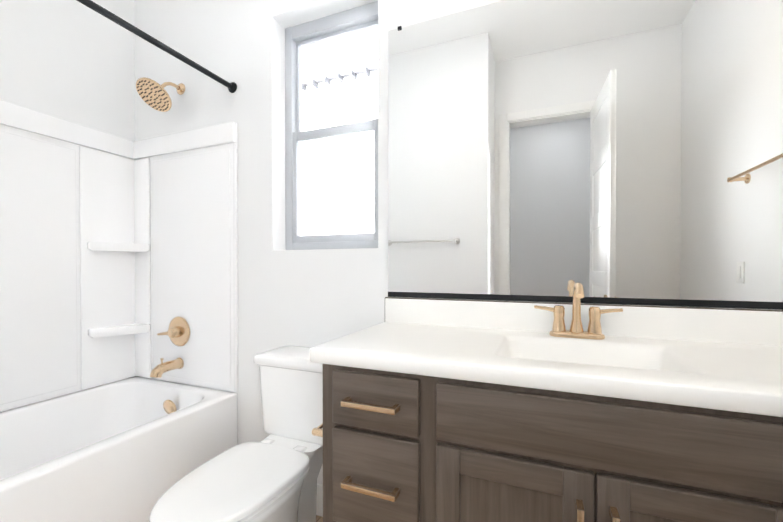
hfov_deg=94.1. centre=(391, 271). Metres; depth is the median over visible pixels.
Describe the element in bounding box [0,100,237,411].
surround
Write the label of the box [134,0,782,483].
wall
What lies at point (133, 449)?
bathtub
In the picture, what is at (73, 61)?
wall
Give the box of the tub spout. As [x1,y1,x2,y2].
[150,358,183,377]
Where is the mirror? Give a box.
[388,0,782,308]
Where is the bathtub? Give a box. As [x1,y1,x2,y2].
[0,376,237,521]
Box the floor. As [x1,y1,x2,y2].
[316,515,322,521]
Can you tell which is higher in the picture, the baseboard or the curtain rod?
the curtain rod
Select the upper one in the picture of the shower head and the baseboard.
the shower head
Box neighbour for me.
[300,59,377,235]
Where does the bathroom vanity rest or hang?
on the floor
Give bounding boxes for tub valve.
[157,317,189,345]
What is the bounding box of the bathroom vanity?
[310,282,782,521]
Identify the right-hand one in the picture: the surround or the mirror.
the mirror
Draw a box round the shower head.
[136,77,184,111]
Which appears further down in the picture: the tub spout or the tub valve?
the tub spout
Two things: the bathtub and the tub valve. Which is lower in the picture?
the bathtub
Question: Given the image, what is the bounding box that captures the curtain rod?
[76,0,236,92]
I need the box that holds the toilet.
[149,345,322,521]
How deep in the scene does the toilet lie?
1.26 m
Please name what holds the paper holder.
attached to the bathroom vanity
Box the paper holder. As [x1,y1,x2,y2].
[312,423,322,436]
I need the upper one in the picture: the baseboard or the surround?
the surround
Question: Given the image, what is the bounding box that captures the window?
[285,1,377,249]
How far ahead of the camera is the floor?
1.61 m
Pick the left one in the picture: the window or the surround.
the surround
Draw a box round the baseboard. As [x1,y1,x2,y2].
[316,483,322,516]
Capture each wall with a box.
[0,0,134,411]
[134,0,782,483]

